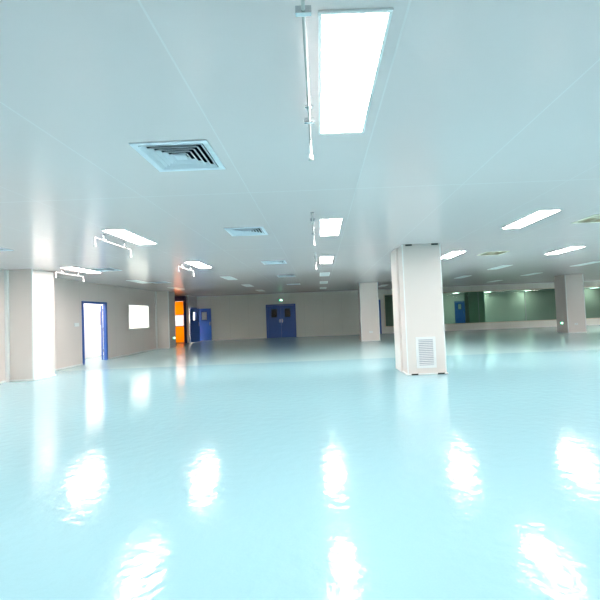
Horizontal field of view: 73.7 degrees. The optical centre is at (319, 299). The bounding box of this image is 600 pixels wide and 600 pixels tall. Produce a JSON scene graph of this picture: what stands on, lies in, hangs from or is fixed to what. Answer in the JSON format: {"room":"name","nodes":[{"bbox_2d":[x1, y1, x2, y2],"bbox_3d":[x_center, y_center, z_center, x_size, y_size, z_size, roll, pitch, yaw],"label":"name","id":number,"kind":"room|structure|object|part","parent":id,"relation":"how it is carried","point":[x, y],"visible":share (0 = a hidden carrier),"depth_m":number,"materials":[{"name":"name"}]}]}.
{"room":"clean room","nodes":[
{"label":"clean room","id":0,"kind":"room"},
{"bbox_2d":[0,269,4,380],"bbox_3d":[-7.925,0.325,1.014,0.140,2.800,18.050,-2,-2,0],"label":"wall","id":1,"kind":"structure","parent":0,"point":[2,307],"depth_m":9.89,"materials":[{"name":"white paint"}]},
{"bbox_2d":[4,270,9,381],"bbox_3d":[-7.820,0.642,9.998,0.070,2.800,0.070,-2,-2,0],"label":"trim","id":2,"kind":"structure","parent":1,"relation":"attached to","point":[6,272],"depth_m":9.98,"materials":[{"name":"white metal"}]},
{"bbox_2d":[84,304,103,358],"bbox_3d":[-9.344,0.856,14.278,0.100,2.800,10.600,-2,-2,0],"label":"doorway","id":3,"kind":"structure","parent":0,"point":[92,331],"depth_m":16.32,"materials":[{"name":"paint"}]},
{"bbox_2d":[54,278,155,368],"bbox_3d":[-8.035,0.498,5.736,0.080,2.800,27.500,-2,-2,0],"label":"wall","id":4,"kind":"structure","parent":0,"point":[69,295],"depth_m":14.63,"materials":[{"name":"white paint"}]},
{"bbox_2d":[55,363,82,370],"bbox_3d":[-7.930,2.099,12.108,0.020,0.050,2.530,-2,-2,0],"label":"baseboard","id":5,"kind":"structure","parent":4,"relation":"attached to","point":[82,363],"depth_m":12.60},
{"bbox_2d":[82,301,107,364],"bbox_3d":[-8.175,1.158,14.782,0.525,2.140,2.740,-2,-2,-16],"label":"door frame","id":6,"kind":"structure","parent":4,"relation":"in","point":[103,317],"depth_m":14.88,"materials":[{"name":"blue paint"}]},
{"bbox_2d":[108,348,155,358],"bbox_3d":[-7.930,2.280,17.165,0.020,0.050,4.390,-2,-2,0],"label":"baseboard","id":7,"kind":"structure","parent":4,"relation":"attached to","point":[155,348],"depth_m":16.81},
{"bbox_2d":[155,291,157,348],"bbox_3d":[-7.960,0.985,19.442,0.070,2.800,0.070,-2,-2,0],"label":"trim","id":8,"kind":"structure","parent":4,"relation":"attached to","point":[155,291],"depth_m":19.41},
{"bbox_2d":[128,304,149,329],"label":"window","id":9,"kind":"structure","parent":0,"point":[137,314],"depth_m":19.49,"materials":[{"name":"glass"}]},
{"bbox_2d":[157,291,175,347],"bbox_3d":[-7.675,0.991,19.902,0.640,2.800,0.850,-2,-2,0],"label":"wall","id":10,"kind":"structure","parent":0,"point":[163,327],"depth_m":19.50,"materials":[{"name":"white paint"}]},
{"bbox_2d":[168,291,169,347],"bbox_3d":[-7.363,0.963,19.480,0.035,2.800,0.035,-2,-2,0],"label":"trim","id":11,"kind":"structure","parent":10,"relation":"attached to","point":[168,291],"depth_m":19.47,"materials":[{"name":"metal"}]},
{"bbox_2d":[175,295,189,342],"bbox_3d":[-9.169,1.183,23.623,2.850,2.800,0.100,-2,-2,0],"label":"wall","id":12,"kind":"structure","parent":0,"point":[185,295],"depth_m":23.59,"materials":[{"name":"white paint"}]},
{"bbox_2d":[175,296,186,342],"bbox_3d":[-8.953,1.189,23.473,2.220,2.760,0.320,-2,-2,0],"label":"door","id":13,"kind":"structure","parent":12,"relation":"in","point":[180,307],"depth_m":23.58,"materials":[{"name":"orange"}]},
{"bbox_3d":[-8.961,1.240,23.608,1.900,0.650,0.006,-2,-2,0],"label":"vision panel","id":14,"kind":"part","parent":13,"relation":"part of","materials":[{"name":"white plastic"}]},
{"bbox_2d":[175,302,183,342],"bbox_3d":[-8.958,1.334,23.605,1.900,2.420,0.015,-2,-2,0],"label":"curtain","id":15,"kind":"object","parent":13,"relation":"hanging from","point":[179,306],"depth_m":23.60,"materials":[{"name":"orange plastic"}]},
{"bbox_3d":[-7.939,1.281,23.534,0.160,2.500,0.069,-2,-2,0],"label":"guide rail","id":16,"kind":"part","parent":13,"relation":"part of","materials":[{"name":"metal"}]},
{"bbox_2d":[187,295,189,342],"bbox_3d":[-7.752,1.125,23.582,0.045,2.800,0.045,-2,-2,0],"label":"trim","id":17,"kind":"structure","parent":12,"relation":"attached to","point":[187,295],"depth_m":23.56,"materials":[{"name":"white metal"}]},
{"bbox_2d":[188,295,196,307],"bbox_3d":[-7.795,1.159,24.474,0.100,2.800,1.600,-2,-2,0],"label":"wall","id":18,"kind":"structure","parent":0,"point":[192,299],"depth_m":24.58,"materials":[{"name":"grey paint"}]},
{"bbox_2d":[189,307,211,341],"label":"door","id":19,"kind":"structure","parent":18,"relation":"in","point":[199,329],"depth_m":25.05,"materials":[{"name":"blue paint"}]},
{"bbox_3d":[-7.781,1.507,24.422,0.120,2.100,1.540,-2,-2,0],"label":"frame","id":20,"kind":"part","parent":19,"relation":"part of","materials":[{"name":"blue paint"}]},
{"bbox_2d":[272,305,289,329],"bbox_3d":[-1.550,1.000,27.032,10.900,2.800,0.100,-2,-2,0],"label":"wall","id":21,"kind":"structure","parent":0,"point":[274,311],"depth_m":26.99,"materials":[{"name":"black glass"}]},
{"bbox_2d":[0,0,599,296],"bbox_3d":[9.435,-1.261,15.555,43.000,0.020,47.000,-2,-2,0],"label":"ceiling","id":22,"kind":"structure","parent":0,"point":[483,117],"depth_m":3.33,"materials":[{"name":"white paint"}]},
{"bbox_2d":[55,269,83,281],"bbox_3d":[-6.667,-0.659,10.680,0.070,0.245,1.224,-2,-2,0],"label":"tube","id":23,"kind":"object","parent":22,"relation":"hanging from","point":[61,269],"visible":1,"depth_m":10.38,"materials":[{"name":"metal"}]},
{"bbox_2d":[60,267,101,272],"bbox_3d":[-6.332,-0.791,10.635,0.356,0.012,1.280,-2,-2,0],"label":"recessed light","id":24,"kind":"object","parent":22,"relation":"in","point":[68,268],"visible":0.99,"depth_m":10.52,"materials":[{"name":"white paint"}]},
{"bbox_2d":[88,268,121,271],"bbox_3d":[-5.777,-0.919,10.740,0.630,0.232,0.630,-2,-2,0],"label":"ceiling vent","id":25,"kind":"object","parent":22,"relation":"in","point":[94,269],"visible":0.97,"depth_m":10.72,"materials":[{"name":"metal"}]},
{"bbox_2d":[93,234,131,257],"bbox_3d":[-3.489,-0.925,6.787,0.070,0.245,1.224,-2,-2,0],"label":"tube","id":26,"kind":"object","parent":22,"relation":"hanging from","point":[103,239],"visible":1,"depth_m":6.56,"materials":[{"name":"metal"}]},
{"bbox_2d":[101,229,156,244],"bbox_3d":[-3.184,-1.055,6.762,0.356,0.012,1.280,-2,-2,0],"label":"recessed light","id":27,"kind":"object","parent":22,"relation":"in","point":[124,234],"visible":1,"depth_m":6.66,"materials":[{"name":"white paint"}]},
{"bbox_2d":[126,280,149,283],"bbox_3d":[-6.472,-0.653,14.332,0.356,0.012,1.280,-2,-2,0],"label":"recessed light","id":28,"kind":"object","parent":22,"relation":"in","point":[137,281],"visible":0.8,"depth_m":14.20,"materials":[{"name":"white paint"}]},
{"bbox_2d":[128,140,225,171],"bbox_3d":[-1.220,-1.360,3.511,0.630,0.232,0.630,-2,-2,0],"label":"ceiling vent","id":29,"kind":"object","parent":22,"relation":"in","point":[194,155],"visible":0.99,"depth_m":3.53,"materials":[{"name":"metal"}]},
{"bbox_3d":[-1.216,-1.256,3.507,0.092,0.024,0.092,-2,-2,0],"label":"plate","id":30,"kind":"part","parent":29,"relation":"part of","materials":[{"name":"metal"}]},
{"bbox_2d":[178,263,194,276],"bbox_3d":[-3.499,-0.793,10.485,0.070,0.245,1.224,-2,-2,0],"label":"tube","id":31,"kind":"object","parent":22,"relation":"hanging from","point":[181,263],"visible":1,"depth_m":10.47,"materials":[{"name":"metal"}]},
{"bbox_2d":[184,261,211,267],"bbox_3d":[-3.184,-0.920,10.540,0.356,0.012,1.280,-2,-2,0],"label":"recessed light","id":32,"kind":"object","parent":22,"relation":"in","point":[198,264],"visible":1,"depth_m":10.43,"materials":[{"name":"white paint"}]},
{"bbox_2d":[221,276,237,279],"bbox_3d":[-3.254,-0.781,14.337,0.356,0.012,1.280,-2,-2,0],"label":"recessed light","id":33,"kind":"object","parent":22,"relation":"in","point":[224,277],"visible":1,"depth_m":14.31,"materials":[{"name":"white paint"}]},
{"bbox_2d":[224,227,267,235],"bbox_3d":[-1.220,-1.247,6.669,0.630,0.232,0.630,-2,-2,0],"label":"ceiling vent","id":34,"kind":"object","parent":22,"relation":"in","point":[243,231],"visible":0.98,"depth_m":6.68,"materials":[{"name":"metal"}]},
{"bbox_2d":[261,260,286,264],"bbox_3d":[-1.220,-1.105,10.646,0.630,0.232,0.630,-2,-2,0],"label":"ceiling vent","id":35,"kind":"object","parent":22,"relation":"in","point":[282,261],"visible":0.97,"depth_m":10.67,"materials":[{"name":"metal"}]},
{"bbox_2d":[277,275,295,276],"bbox_3d":[-1.220,-0.969,14.444,0.630,0.232,0.630,-2,-2,0],"label":"ceiling vent","id":36,"kind":"object","parent":22,"relation":"in","point":[279,275],"visible":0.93,"depth_m":14.42,"materials":[{"name":"metal"}]},
{"bbox_2d":[295,0,314,160],"bbox_3d":[-0.072,-1.224,2.245,0.070,0.245,1.704,-2,-2,0],"label":"tube","id":37,"kind":"object","parent":22,"relation":"hanging from","point":[303,10],"visible":1,"depth_m":2.07,"materials":[{"name":"metal"}]},
{"bbox_2d":[310,212,315,245],"bbox_3d":[-0.102,-1.085,6.093,0.070,0.245,1.704,-2,-2,0],"label":"tube","id":38,"kind":"object","parent":22,"relation":"hanging from","point":[312,219],"visible":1,"depth_m":5.59,"materials":[{"name":"metal"}]},
{"bbox_2d":[320,272,329,275],"bbox_3d":[0.168,-0.918,14.342,0.356,0.012,1.280,-2,-2,0],"label":"recessed light","id":39,"kind":"object","parent":22,"relation":"in","point":[322,273],"visible":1,"depth_m":14.30,"materials":[{"name":"white paint"}]},
{"bbox_2d":[320,256,333,263],"bbox_3d":[0.168,-1.054,10.544,0.356,0.012,1.280,-2,-2,0],"label":"recessed light","id":40,"kind":"object","parent":22,"relation":"in","point":[324,259],"visible":1,"depth_m":10.43,"materials":[{"name":"white paint"}]},
{"bbox_2d":[320,257,332,262],"bbox_3d":[0.168,-1.056,10.544,0.316,0.008,1.240,-2,-2,0],"label":"diffuser","id":41,"kind":"object","parent":40,"relation":"attached to","point":[322,259],"depth_m":10.47,"materials":[{"name":"white plastic"}]},
{"bbox_2d":[319,218,342,235],"bbox_3d":[0.168,-1.194,6.627,0.356,0.012,1.280,-2,-2,0],"label":"recessed light","id":42,"kind":"object","parent":22,"relation":"in","point":[330,226],"visible":1,"depth_m":6.52,"materials":[{"name":"white paint"}]},
{"bbox_2d":[318,8,392,134],"bbox_3d":[0.168,-1.341,2.519,0.356,0.012,1.280,-2,-2,0],"label":"recessed light","id":43,"kind":"object","parent":22,"relation":"in","point":[351,42],"visible":1,"depth_m":2.27,"materials":[{"name":"white paint"}]},
{"bbox_2d":[441,251,465,258],"bbox_3d":[3.460,-1.185,10.549,0.356,0.012,1.280,-2,-2,0],"label":"recessed light","id":44,"kind":"object","parent":22,"relation":"in","point":[453,253],"visible":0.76,"depth_m":10.44,"materials":[{"name":"white paint"}]},
{"bbox_2d":[477,251,509,255],"bbox_3d":[4.558,-1.259,10.552,0.620,0.072,0.620,-2,-2,0],"label":"ceiling vent","id":45,"kind":"object","parent":22,"relation":"in","point":[495,252],"visible":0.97,"depth_m":10.79,"materials":[{"name":"white metal"}]},
{"bbox_2d":[487,265,511,269],"bbox_3d":[6.438,-1.169,14.351,0.356,0.012,1.280,-2,-2,0],"label":"recessed light","id":46,"kind":"object","parent":22,"relation":"in","point":[502,266],"visible":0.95,"depth_m":14.34,"materials":[{"name":"white paint"}]},
{"bbox_2d":[501,209,562,228],"bbox_3d":[3.460,-1.325,6.632,0.356,0.012,1.280,-2,-2,0],"label":"recessed light","id":47,"kind":"object","parent":22,"relation":"in","point":[540,214],"visible":1,"depth_m":6.53,"materials":[{"name":"white paint"}]},
{"bbox_2d":[544,246,585,254],"bbox_3d":[6.438,-1.304,10.553,0.356,0.012,1.280,-2,-2,0],"label":"recessed light","id":48,"kind":"object","parent":22,"relation":"in","point":[573,247],"visible":1,"depth_m":10.43,"materials":[{"name":"white paint"}]},
{"bbox_2d":[549,247,580,253],"bbox_3d":[6.438,-1.306,10.553,0.316,0.008,1.240,-2,-2,0],"label":"diffuser","id":49,"kind":"object","parent":48,"relation":"attached to","point":[570,248],"depth_m":10.51,"materials":[{"name":"white plastic"}]},
{"bbox_2d":[571,214,599,223],"bbox_3d":[4.728,-1.403,6.734,0.620,0.072,0.620,-2,-2,0],"label":"ceiling vent","id":50,"kind":"object","parent":22,"relation":"in","point":[591,219],"visible":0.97,"depth_m":6.99,"materials":[{"name":"white metal"}]},
{"bbox_2d":[573,261,599,265],"bbox_3d":[9.536,-1.292,14.355,0.356,0.012,1.280,-2,-2,0],"label":"recessed light","id":51,"kind":"object","parent":22,"relation":"in","point":[598,261],"visible":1,"depth_m":14.24,"materials":[{"name":"white paint"}]},
{"bbox_2d":[0,319,599,599],"bbox_3d":[9.549,1.595,15.453,43.000,0.100,47.000,-2,-2,0],"label":"floor","id":52,"kind":"structure","parent":0,"point":[312,467],"depth_m":3.44,"materials":[{"name":"plastic"}]},
{"bbox_2d":[9,269,54,379],"bbox_3d":[-7.595,0.649,10.434,0.800,2.800,0.800,-2,-2,0],"label":"pilaster","id":53,"kind":"object","parent":52,"relation":"on","point":[20,304],"visible":0.8,"depth_m":10.07,"materials":[{"name":"white paint"}]},
{"bbox_2d":[10,379,32,381],"bbox_3d":[-7.435,2.003,9.970,0.590,0.050,0.030,-2,-2,0],"label":"baseboard","id":54,"kind":"structure","parent":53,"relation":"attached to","point":[17,380],"depth_m":9.96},
{"bbox_2d":[31,269,34,378],"bbox_3d":[-7.203,0.619,10.037,0.035,2.800,0.035,-2,-2,0],"label":"trim","id":55,"kind":"structure","parent":53,"relation":"attached to","point":[32,286],"depth_m":10.03,"materials":[{"name":"white metal"}]},
{"bbox_2d":[33,374,55,380],"bbox_3d":[-7.125,2.005,10.370,0.030,0.050,0.830,-2,-2,0],"label":"baseboard","id":56,"kind":"structure","parent":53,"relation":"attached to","point":[35,379],"depth_m":10.32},
{"bbox_2d":[358,282,379,340],"bbox_3d":[2.382,0.578,19.607,0.910,2.800,0.870,-2,-2,0],"label":"column","id":57,"kind":"structure","parent":52,"relation":"on","point":[368,301],"depth_m":19.19,"materials":[{"name":"white paint"}]},
{"bbox_2d":[391,243,447,374],"bbox_3d":[2.222,0.209,9.115,0.900,2.800,1.166,-2,-2,0],"label":"column","id":58,"kind":"structure","parent":52,"relation":"on","point":[416,269],"depth_m":8.59,"materials":[{"name":"paint"}]},
{"bbox_3d":[2.287,1.580,8.749,0.880,0.030,0.500,-2,-2,0],"label":"trim","id":59,"kind":"part","parent":58,"relation":"part of","materials":[{"name":"white"}]},
{"bbox_2d":[415,337,436,367],"bbox_3d":[2.264,1.118,8.536,0.420,0.660,0.021,-2,-2,0],"label":"grille","id":60,"kind":"object","parent":58,"relation":"attached to","point":[425,347],"depth_m":8.54,"materials":[{"name":"white metal"}]},
{"bbox_2d":[464,291,485,322],"bbox_3d":[11.764,0.590,30.438,1.190,2.800,0.920,-2,-2,0],"label":"column","id":61,"kind":"structure","parent":52,"relation":"on","point":[472,315],"depth_m":30.01,"materials":[{"name":"green paint"}]},
{"bbox_2d":[554,274,586,332],"bbox_3d":[12.274,0.183,19.646,0.910,2.800,0.920,-2,-2,0],"label":"column","id":62,"kind":"structure","parent":52,"relation":"on","point":[569,289],"depth_m":19.23,"materials":[{"name":"white paint"}]},
{"bbox_3d":[12.274,0.168,19.215,0.894,2.800,0.042,-2,-2,0],"label":"corner trim","id":63,"kind":"part","parent":62,"relation":"part of","materials":[{"name":"white paint"}]},
{"bbox_2d":[197,281,599,340],"bbox_3d":[7.118,0.593,25.345,29.950,2.800,0.100,-2,-2,0],"label":"wall","id":64,"kind":"structure","parent":0,"point":[318,313],"depth_m":25.28,"materials":[{"name":"grey paint"}]},
{"bbox_2d":[215,337,266,339],"bbox_3d":[-5.052,2.453,25.216,3.380,0.050,0.025,-2,-2,0],"label":"baseboard","id":65,"kind":"structure","parent":64,"relation":"attached to","point":[265,337],"depth_m":25.20,"materials":[{"name":"grey"}]},
{"bbox_2d":[266,304,296,337],"bbox_3d":[-2.455,1.320,25.300,1.880,2.110,0.157,-2,-2,0],"label":"door","id":66,"kind":"structure","parent":64,"relation":"in","point":[274,325],"depth_m":25.28,"materials":[{"name":"blue paint"}]},
{"bbox_2d":[297,334,359,336],"bbox_3d":[0.713,2.222,25.224,4.360,0.050,0.025,-2,-2,0],"label":"baseboard","id":67,"kind":"structure","parent":64,"relation":"attached to","point":[340,334],"depth_m":25.21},
{"bbox_2d":[378,300,381,333],"bbox_3d":[3.359,1.068,25.305,1.000,2.150,0.167,-2,-2,0],"label":"door","id":68,"kind":"structure","parent":64,"relation":"in","point":[378,300],"depth_m":25.27,"materials":[{"name":"blue paint"}]},
{"bbox_2d":[200,281,591,296],"bbox_3d":[7.063,-0.787,25.324,29.750,0.040,0.040,-2,-2,0],"label":"trim","id":69,"kind":"structure","parent":64,"relation":"attached to","point":[584,281],"depth_m":25.30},
{"bbox_2d":[382,324,599,333],"bbox_3d":[12.973,1.732,25.242,18.140,0.050,0.025,-2,-2,0],"label":"baseboard","id":70,"kind":"structure","parent":64,"relation":"attached to","point":[589,324],"depth_m":25.23,"materials":[{"name":"grey"}]},
{"bbox_2d":[383,286,599,326],"bbox_3d":[13.012,0.328,25.355,17.950,2.060,0.124,-2,-2,0],"label":"window","id":71,"kind":"structure","parent":64,"relation":"in","point":[585,286],"depth_m":25.31,"materials":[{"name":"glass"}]},
{"bbox_2d":[385,288,599,325],"bbox_3d":[16.935,0.655,38.051,26.100,2.800,0.100,-2,-2,0],"label":"wall","id":72,"kind":"structure","parent":0,"point":[540,305],"depth_m":38.00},
{"bbox_2d":[454,301,465,322],"bbox_3d":[13.277,1.147,37.927,0.950,2.100,0.121,-2,-2,0],"label":"door","id":73,"kind":"structure","parent":72,"relation":"in","point":[459,313],"depth_m":37.93,"materials":[{"name":"blue paint"}]}
]}

